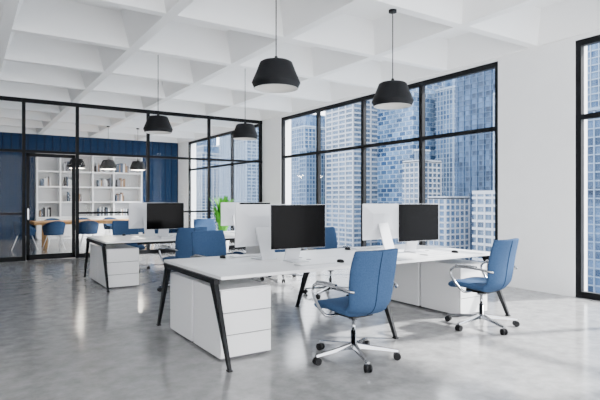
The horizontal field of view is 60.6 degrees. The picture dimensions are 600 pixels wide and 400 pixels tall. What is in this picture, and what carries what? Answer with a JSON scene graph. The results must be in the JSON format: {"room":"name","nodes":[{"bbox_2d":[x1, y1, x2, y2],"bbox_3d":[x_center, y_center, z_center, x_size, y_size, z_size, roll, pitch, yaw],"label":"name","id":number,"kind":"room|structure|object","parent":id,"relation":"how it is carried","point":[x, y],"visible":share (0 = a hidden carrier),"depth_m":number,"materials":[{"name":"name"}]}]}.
{"room":"open-plan office","nodes":[
{"label":"open-plan office","id":0,"kind":"room"},
{"bbox_2d":[0,132,177,239],"bbox_3d":[-9.974,-0.715,18.205,12.300,4.230,0.200,0,0,-33],"label":"wall","id":1,"kind":"structure","parent":0,"point":[163,172],"depth_m":18.81,"materials":[{"name":"blue paint"}]},
{"bbox_2d":[0,238,599,399],"bbox_3d":[-3.248,1.525,7.847,12.300,0.250,24.900,0,0,-33],"label":"floor","id":2,"kind":"structure","parent":0,"point":[63,336],"depth_m":4.77,"materials":[{"name":"concrete"}]},
{"bbox_2d":[11,221,37,250],"bbox_3d":[-7.636,0.992,14.238,0.600,0.823,0.570,0,0,27],"label":"tub chair","id":3,"kind":"object","parent":2,"relation":"on","point":[17,225],"visible":0.59,"depth_m":14.02,"materials":[{"name":"blue fabric"}]},
{"bbox_2d":[44,218,62,243],"bbox_3d":[-7.847,0.992,16.307,0.600,0.823,0.570,0,0,-33],"label":"tub chair","id":4,"kind":"object","parent":2,"relation":"on","point":[48,218],"visible":0.05,"depth_m":16.51,"materials":[{"name":"blue fabric"}]},
{"bbox_2d":[42,221,65,250],"bbox_3d":[-6.913,0.992,14.409,0.600,0.823,0.570,0,0,-43],"label":"tub chair","id":5,"kind":"object","parent":2,"relation":"on","point":[57,228],"visible":1,"depth_m":14.20,"materials":[{"name":"blue fabric"}]},
{"bbox_2d":[30,219,144,247],"bbox_3d":[-6.269,1.015,16.080,3.800,0.770,1.200,0,0,-33],"label":"meeting table","id":6,"kind":"object","parent":2,"relation":"on","point":[99,221],"visible":0.23,"depth_m":15.50,"materials":[{"name":"brown wood"}]},
{"bbox_2d":[35,153,141,239],"bbox_3d":[-7.819,-0.150,19.201,3.700,3.100,0.455,0,0,-33],"label":"bookshelf","id":7,"kind":"object","parent":2,"relation":"on","point":[54,196],"visible":0.52,"depth_m":19.14,"materials":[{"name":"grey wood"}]},
{"bbox_2d":[39,161,129,216],"bbox_3d":[-7.940,-0.402,19.078,3.122,2.009,0.250,0,0,-33],"label":"books","id":8,"kind":"object","parent":7,"relation":"in","point":[121,168],"visible":0.74,"depth_m":19.25,"materials":[{"name":"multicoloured paper"}]},
{"bbox_2d":[79,220,98,248],"bbox_3d":[-6.158,0.992,14.900,0.600,0.823,0.570,0,0,-25],"label":"tub chair","id":9,"kind":"object","parent":2,"relation":"on","point":[88,226],"visible":0.86,"depth_m":14.68,"materials":[{"name":"blue fabric"}]},
{"bbox_2d":[90,244,125,281],"bbox_3d":[-3.361,1.090,9.013,0.500,0.620,0.640,0,0,-33],"label":"drawer pedestal","id":10,"kind":"object","parent":2,"relation":"on","point":[93,247],"visible":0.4,"depth_m":8.82,"materials":[{"name":"white laminate"}]},
{"bbox_2d":[103,217,115,235],"bbox_3d":[-6.338,0.992,17.287,0.600,0.823,0.570,0,0,-39],"label":"tub chair","id":11,"kind":"object","parent":2,"relation":"on","point":[106,226],"visible":0.43,"depth_m":17.10,"materials":[{"name":"blue fabric"}]},
{"bbox_2d":[98,245,138,288],"bbox_3d":[-2.991,1.090,8.443,0.500,0.620,0.640,0,0,-33],"label":"drawer pedestal","id":12,"kind":"object","parent":2,"relation":"on","point":[122,261],"visible":0.79,"depth_m":8.20,"materials":[{"name":"white laminate"}]},
{"bbox_2d":[0,96,261,261],"bbox_3d":[-6.145,-0.475,11.987,11.950,3.750,0.084,0,0,-33],"label":"glass wall","id":13,"kind":"structure","parent":2,"relation":"on","point":[24,101],"depth_m":12.69,"materials":[{"name":"black"}]},
{"bbox_2d":[26,153,74,259],"bbox_3d":[-5.877,0.150,12.125,1.050,2.480,0.120,0,0,-33],"label":"door","id":14,"kind":"structure","parent":13,"relation":"in","point":[28,155],"depth_m":12.03,"materials":[{"name":"black"}]},
{"bbox_2d":[112,220,149,271],"bbox_3d":[-3.377,0.908,10.195,0.781,0.985,0.792,0,0,-33],"label":"office chair","id":15,"kind":"object","parent":2,"relation":"on","point":[118,227],"visible":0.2,"depth_m":10.36,"materials":[{"name":"blue fabric"}]},
{"bbox_2d":[157,227,206,291],"bbox_3d":[-1.853,0.908,8.047,0.781,0.985,0.792,0,0,-41],"label":"office chair","id":16,"kind":"object","parent":2,"relation":"on","point":[183,242],"visible":0.4,"depth_m":7.75,"materials":[{"name":"blue fabric"}]},
{"bbox_2d":[170,272,198,342],"bbox_3d":[-1.019,1.090,5.407,0.500,0.620,0.640,0,0,-33],"label":"drawer pedestal","id":17,"kind":"object","parent":2,"relation":"on","point":[181,285],"visible":0.47,"depth_m":5.24,"materials":[{"name":"white laminate"}]},
{"bbox_2d":[83,232,309,291],"bbox_3d":[-1.876,1.024,9.572,3.730,0.752,1.892,0,0,-33],"label":"desk","id":18,"kind":"object","parent":2,"relation":"on","point":[102,241],"visible":0.45,"depth_m":8.66,"materials":[{"name":"white laminate"}]},
{"bbox_2d":[129,203,154,235],"bbox_3d":[-2.742,0.348,9.261,0.660,0.600,0.220,0,0,-37],"label":"desktop monitor","id":19,"kind":"object","parent":18,"relation":"on","point":[137,211],"visible":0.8,"depth_m":9.18,"materials":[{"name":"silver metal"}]},
{"bbox_2d":[146,203,183,236],"bbox_3d":[-2.385,0.348,9.039,0.660,0.600,0.220,0,0,-30],"label":"desktop monitor","id":20,"kind":"object","parent":18,"relation":"on","point":[163,217],"visible":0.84,"depth_m":8.99,"materials":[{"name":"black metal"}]},
{"bbox_2d":[221,202,244,232],"bbox_3d":[-1.258,0.348,10.225,0.660,0.600,0.220,0,0,-37],"label":"desktop monitor","id":21,"kind":"object","parent":18,"relation":"on","point":[227,208],"visible":0.35,"depth_m":10.14,"materials":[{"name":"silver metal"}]},
{"bbox_2d":[239,202,269,203],"bbox_3d":[-0.900,0.348,10.003,0.660,0.600,0.220,0,0,-30],"label":"desktop monitor","id":22,"kind":"object","parent":18,"relation":"on","point":[245,202],"visible":0.22,"depth_m":9.96,"materials":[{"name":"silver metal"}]},
{"bbox_2d":[194,219,215,230],"bbox_3d":[-1.927,0.908,11.139,0.781,0.985,0.792,0,0,-38],"label":"office chair","id":23,"kind":"object","parent":2,"relation":"on","point":[209,223],"visible":0.13,"depth_m":11.38,"materials":[{"name":"blue fabric"}]},
{"bbox_2d":[190,230,245,257],"bbox_3d":[-1.024,0.908,6.720,0.781,0.985,0.792,0,0,-43],"label":"office chair","id":24,"kind":"object","parent":2,"relation":"on","point":[204,243],"visible":0.34,"depth_m":6.91,"materials":[{"name":"blue fabric"}]},
{"bbox_2d":[210,196,234,251],"bbox_3d":[-2.081,0.625,13.790,0.882,1.550,0.876,0,0,-33],"label":"potted plant","id":25,"kind":"object","parent":2,"relation":"on","point":[217,214],"visible":0.32,"depth_m":13.68,"materials":[{"name":"green plant"}]},
{"bbox_2d":[193,278,270,359],"bbox_3d":[-0.649,1.090,4.837,0.500,0.620,0.640,0,0,-33],"label":"drawer pedestal","id":26,"kind":"object","parent":2,"relation":"on","point":[246,303],"visible":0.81,"depth_m":4.62,"materials":[{"name":"white laminate"}]},
{"bbox_2d":[246,246,259,253],"bbox_3d":[-0.761,1.090,10.702,0.500,0.620,0.640,0,0,-33],"label":"drawer pedestal","id":27,"kind":"object","parent":2,"relation":"on","point":[252,249],"visible":0.06,"depth_m":10.56,"materials":[{"name":"white laminate"}]},
{"bbox_2d":[260,249,302,282],"bbox_3d":[-0.327,0.908,9.043,0.781,0.985,0.792,0,0,-28],"label":"office chair","id":28,"kind":"object","parent":2,"relation":"on","point":[279,250],"visible":0.07,"depth_m":8.87,"materials":[{"name":"silver metal"}]},
{"bbox_2d":[303,227,351,298],"bbox_3d":[0.474,0.908,7.567,0.781,0.985,0.792,0,0,-28],"label":"office chair","id":29,"kind":"object","parent":2,"relation":"on","point":[330,233],"visible":0.21,"depth_m":7.81,"materials":[{"name":"blue fabric"}]},
{"bbox_2d":[156,244,510,371],"bbox_3d":[0.466,1.024,5.966,3.730,0.752,1.892,0,0,-33],"label":"desk","id":30,"kind":"object","parent":2,"relation":"on","point":[213,269],"visible":0.86,"depth_m":5.33,"materials":[{"name":"white laminate"}]},
{"bbox_2d":[230,254,260,257],"bbox_3d":[-0.595,0.642,5.910,0.420,0.012,0.120,0,0,-33],"label":"keyboard","id":31,"kind":"object","parent":30,"relation":"on","point":[251,255],"visible":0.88,"depth_m":5.88,"materials":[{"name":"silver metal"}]},
{"bbox_2d":[235,204,285,259],"bbox_3d":[-0.400,0.348,5.654,0.660,0.600,0.220,0,0,-37],"label":"desktop monitor","id":32,"kind":"object","parent":30,"relation":"on","point":[252,221],"visible":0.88,"depth_m":5.59,"materials":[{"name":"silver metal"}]},
{"bbox_2d":[270,204,324,262],"bbox_3d":[-0.043,0.348,5.433,0.660,0.600,0.220,0,0,-30],"label":"desktop monitor","id":33,"kind":"object","parent":30,"relation":"on","point":[293,228],"visible":1,"depth_m":5.38,"materials":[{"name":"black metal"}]},
{"bbox_2d":[294,261,334,265],"bbox_3d":[0.148,0.642,5.188,0.420,0.012,0.120,0,0,-33],"label":"keyboard","id":34,"kind":"object","parent":30,"relation":"on","point":[323,262],"visible":1,"depth_m":5.14,"materials":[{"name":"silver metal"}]},
{"bbox_2d":[351,246,380,249],"bbox_3d":[0.890,0.642,6.874,0.420,0.012,0.120,0,0,-33],"label":"keyboard","id":35,"kind":"object","parent":30,"relation":"on","point":[374,246],"visible":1,"depth_m":6.87,"materials":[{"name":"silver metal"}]},
{"bbox_2d":[362,204,397,249],"bbox_3d":[1.084,0.348,6.619,0.660,0.600,0.220,0,0,-37],"label":"desktop monitor","id":36,"kind":"object","parent":30,"relation":"on","point":[379,221],"visible":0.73,"depth_m":6.58,"materials":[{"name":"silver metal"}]},
{"bbox_2d":[398,204,437,252],"bbox_3d":[1.442,0.348,6.397,0.660,0.600,0.220,0,0,-30],"label":"desktop monitor","id":37,"kind":"object","parent":30,"relation":"on","point":[416,222],"visible":1,"depth_m":6.34,"materials":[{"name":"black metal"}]},
{"bbox_2d":[420,252,451,255],"bbox_3d":[1.633,0.642,6.152,0.420,0.012,0.120,0,0,-33],"label":"keyboard","id":38,"kind":"object","parent":30,"relation":"on","point":[435,253],"visible":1,"depth_m":6.10,"materials":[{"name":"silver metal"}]},
{"bbox_2d":[311,248,400,372],"bbox_3d":[0.451,0.908,4.537,0.781,0.985,0.792,0,0,-36],"label":"office chair","id":39,"kind":"object","parent":2,"relation":"on","point":[372,273],"visible":1,"depth_m":4.32,"materials":[{"name":"blue fabric"}]},
{"bbox_2d":[391,262,420,306],"bbox_3d":[1.581,1.090,7.096,0.500,0.620,0.640,0,0,-33],"label":"drawer pedestal","id":40,"kind":"object","parent":2,"relation":"on","point":[407,275],"visible":0.39,"depth_m":6.84,"materials":[{"name":"white laminate"}]},
{"bbox_2d":[421,259,486,312],"bbox_3d":[1.951,1.090,6.525,0.500,0.620,0.640,0,0,-33],"label":"drawer pedestal","id":41,"kind":"object","parent":2,"relation":"on","point":[436,294],"visible":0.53,"depth_m":6.34,"materials":[{"name":"white laminate"}]},
{"bbox_2d":[445,238,519,334],"bbox_3d":[1.991,0.908,5.690,0.781,0.985,0.792,0,0,-40],"label":"office chair","id":42,"kind":"object","parent":2,"relation":"on","point":[502,256],"visible":1,"depth_m":5.48,"materials":[{"name":"blue fabric"}]},
{"bbox_2d":[0,0,599,142],"bbox_3d":[-3.300,-2.690,7.813,12.425,0.680,24.900,0,0,-33],"label":"ceiling","id":43,"kind":"structure","parent":0,"point":[199,57],"depth_m":8.59,"materials":[{"name":"white paint"}]},
{"bbox_2d":[68,159,85,168],"bbox_3d":[-6.877,-1.665,15.804,0.516,1.370,0.516,0,0,-33],"label":"pendant lamp","id":44,"kind":"object","parent":43,"relation":"hanging from","point":[81,162],"visible":0.48,"depth_m":15.67,"materials":[{"name":"black metal"}]},
{"bbox_2d":[100,126,116,169],"bbox_3d":[-6.097,-1.665,16.311,0.516,1.370,0.516,0,0,-33],"label":"pendant lamp","id":45,"kind":"object","parent":43,"relation":"hanging from","point":[107,164],"visible":1,"depth_m":16.14,"materials":[{"name":"black metal"}]},
{"bbox_2d":[130,128,145,170],"bbox_3d":[-5.317,-1.665,16.817,0.516,1.370,0.516,0,0,-33],"label":"pendant lamp","id":46,"kind":"object","parent":43,"relation":"hanging from","point":[138,165],"visible":1,"depth_m":16.64,"materials":[{"name":"black metal"}]},
{"bbox_2d":[143,113,172,133],"bbox_3d":[-2.530,-2.015,9.148,0.516,1.630,0.516,0,0,-33],"label":"pendant lamp","id":47,"kind":"object","parent":43,"relation":"hanging from","point":[155,124],"visible":0.94,"depth_m":8.98,"materials":[{"name":"black metal"}]},
{"bbox_2d":[232,121,257,139],"bbox_3d":[-1.079,-2.015,10.090,0.516,1.630,0.516,0,0,-33],"label":"pendant lamp","id":48,"kind":"object","parent":43,"relation":"hanging from","point":[242,131],"visible":0.96,"depth_m":9.91,"materials":[{"name":"black metal"}]},
{"bbox_2d":[252,0,299,92],"bbox_3d":[-0.254,-1.765,5.439,0.516,1.170,0.516,0,0,-33],"label":"pendant lamp","id":49,"kind":"object","parent":43,"relation":"hanging from","point":[272,75],"visible":1,"depth_m":5.27,"materials":[{"name":"black metal"}]},
{"bbox_2d":[372,9,413,109],"bbox_3d":[1.147,-1.755,6.349,0.516,1.190,0.516,0,0,-33],"label":"pendant lamp","id":50,"kind":"object","parent":43,"relation":"hanging from","point":[392,94],"visible":1,"depth_m":6.19,"materials":[{"name":"black metal"}]},
{"bbox_2d":[178,30,599,296],"bbox_3d":[1.818,-0.715,11.017,0.350,4.230,24.700,0,0,-33],"label":"wall","id":51,"kind":"structure","parent":0,"point":[536,86],"depth_m":7.95,"materials":[{"name":"white paint"}]},
{"bbox_2d":[188,124,258,242],"bbox_3d":[-2.788,-0.450,17.917,0.084,3.700,5.910,0,0,-33],"label":"window","id":52,"kind":"structure","parent":51,"relation":"in","point":[231,164],"depth_m":17.69,"materials":[{"name":"black metal"}]},
{"bbox_2d":[281,61,497,250],"bbox_3d":[1.419,-0.450,11.438,0.084,3.700,7.000,0,0,-33],"label":"window","id":53,"kind":"structure","parent":51,"relation":"in","point":[421,85],"depth_m":10.11,"materials":[{"name":"black metal"}]},
{"bbox_2d":[575,35,599,300],"bbox_3d":[5.923,-0.450,4.503,0.084,3.700,7.000,0,0,-33],"label":"window","id":54,"kind":"structure","parent":51,"relation":"in","point":[580,116],"depth_m":7.37,"materials":[{"name":"black metal"}]},
{"label":"outside","id":55,"kind":"structure","parent":0,"visible":0},
{"bbox_3d":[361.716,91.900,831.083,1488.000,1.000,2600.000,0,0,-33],"label":"ground","id":56,"kind":"structure","parent":55,"visible":0},
{"bbox_2d":[196,138,216,146],"bbox_3d":[-160.275,-14.350,742.405,41.150,211.500,101.150,0,0,-33],"label":"office tower","id":57,"kind":"structure","parent":56,"relation":"on","point":[213,141],"depth_m":705.42,"materials":[{"name":"blue glass"}]},
{"bbox_2d":[196,145,218,229],"bbox_3d":[-121.114,11.900,654.562,31.150,159.000,51.150,0,0,-33],"label":"office tower","id":58,"kind":"structure","parent":56,"relation":"on","point":[201,151],"depth_m":633.42,"materials":[{"name":"blue glass"}]},
{"bbox_2d":[219,128,257,230],"bbox_3d":[-63.710,-14.350,584.528,31.150,211.500,71.150,0,0,-33],"label":"office tower","id":59,"kind":"structure","parent":56,"relation":"on","point":[245,175],"depth_m":558.85,"materials":[{"name":"grey glass"}]},
{"bbox_2d":[291,114,324,204],"bbox_3d":[4.833,6.900,483.572,36.150,169.000,51.150,0,0,-33],"label":"office tower","id":60,"kind":"structure","parent":56,"relation":"on","point":[303,129],"depth_m":462.74,"materials":[{"name":"blue glass"}]},
{"bbox_2d":[299,148,324,204],"bbox_3d":[11.691,23.650,442.716,23.150,135.500,11.150,0,0,-33],"label":"office tower","id":61,"kind":"structure","parent":56,"relation":"on","point":[307,167],"depth_m":436.09,"materials":[{"name":"blue glass"}]},
{"bbox_2d":[325,99,376,246],"bbox_3d":[44.482,-14.350,427.107,31.150,211.500,37.250,0,0,-33],"label":"office tower","id":62,"kind":"structure","parent":56,"relation":"on","point":[342,124],"depth_m":413.38,"materials":[{"name":"grey glass"}]},
{"bbox_2d":[377,81,444,245],"bbox_3d":[86.576,-19.350,417.509,40.600,221.500,54.600,0,0,-33],"label":"office tower","id":63,"kind":"structure","parent":56,"relation":"on","point":[395,124],"depth_m":397.74,"materials":[{"name":"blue glass"}]},
{"bbox_2d":[403,149,441,245],"bbox_3d":[81.492,28.900,342.576,21.150,125.000,15.150,0,0,-33],"label":"office tower","id":64,"kind":"structure","parent":56,"relation":"on","point":[433,168],"depth_m":337.64,"materials":[{"name":"grey glass"}]},
{"bbox_2d":[435,79,454,195],"bbox_3d":[120.647,-3.100,392.447,31.150,189.000,18.150,0,0,-33],"label":"office tower","id":65,"kind":"structure","parent":56,"relation":"on","point":[445,99],"depth_m":381.76,"materials":[{"name":"blue glass"}]},
{"bbox_2d":[428,196,469,259],"bbox_3d":[86.504,44.650,298.137,21.150,93.500,13.150,0,0,-33],"label":"office tower","id":66,"kind":"structure","parent":56,"relation":"on","point":[453,211],"depth_m":291.92,"materials":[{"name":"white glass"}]},
{"bbox_2d":[454,69,494,260],"bbox_3d":[122.000,-16.850,320.592,31.150,216.500,38.150,0,0,-33],"label":"office tower","id":67,"kind":"structure","parent":56,"relation":"on","point":[473,97],"depth_m":315.72,"materials":[{"name":"blue glass"}]},
{"bbox_2d":[472,190,494,261],"bbox_3d":[91.169,43.650,224.855,19.150,95.500,23.150,0,0,-33],"label":"office tower","id":68,"kind":"structure","parent":56,"relation":"on","point":[484,201],"depth_m":224.81,"materials":[{"name":"grey glass"}]},
{"bbox_2d":[493,93,494,189],"bbox_3d":[118.985,16.650,277.497,23.150,149.500,17.150,0,0,-33],"label":"office tower","id":69,"kind":"structure","parent":56,"relation":"on","point":[493,93],"depth_m":277.94,"materials":[{"name":"blue glass"}]},
{"bbox_2d":[587,106,599,292],"bbox_3d":[119.293,27.650,210.925,21.150,127.500,25.150,0,0,-33],"label":"office tower","id":70,"kind":"structure","parent":56,"relation":"on","point":[593,125],"depth_m":199.46,"materials":[{"name":"white concrete"},{"name":"blue glass"}]},
{"bbox_2d":[587,43,599,107],"bbox_3d":[160.942,-14.350,260.627,31.150,211.500,39.150,0,0,-33],"label":"office tower","id":71,"kind":"structure","parent":56,"relation":"on","point":[593,51],"depth_m":255.74,"materials":[{"name":"blue glass"}]}
]}

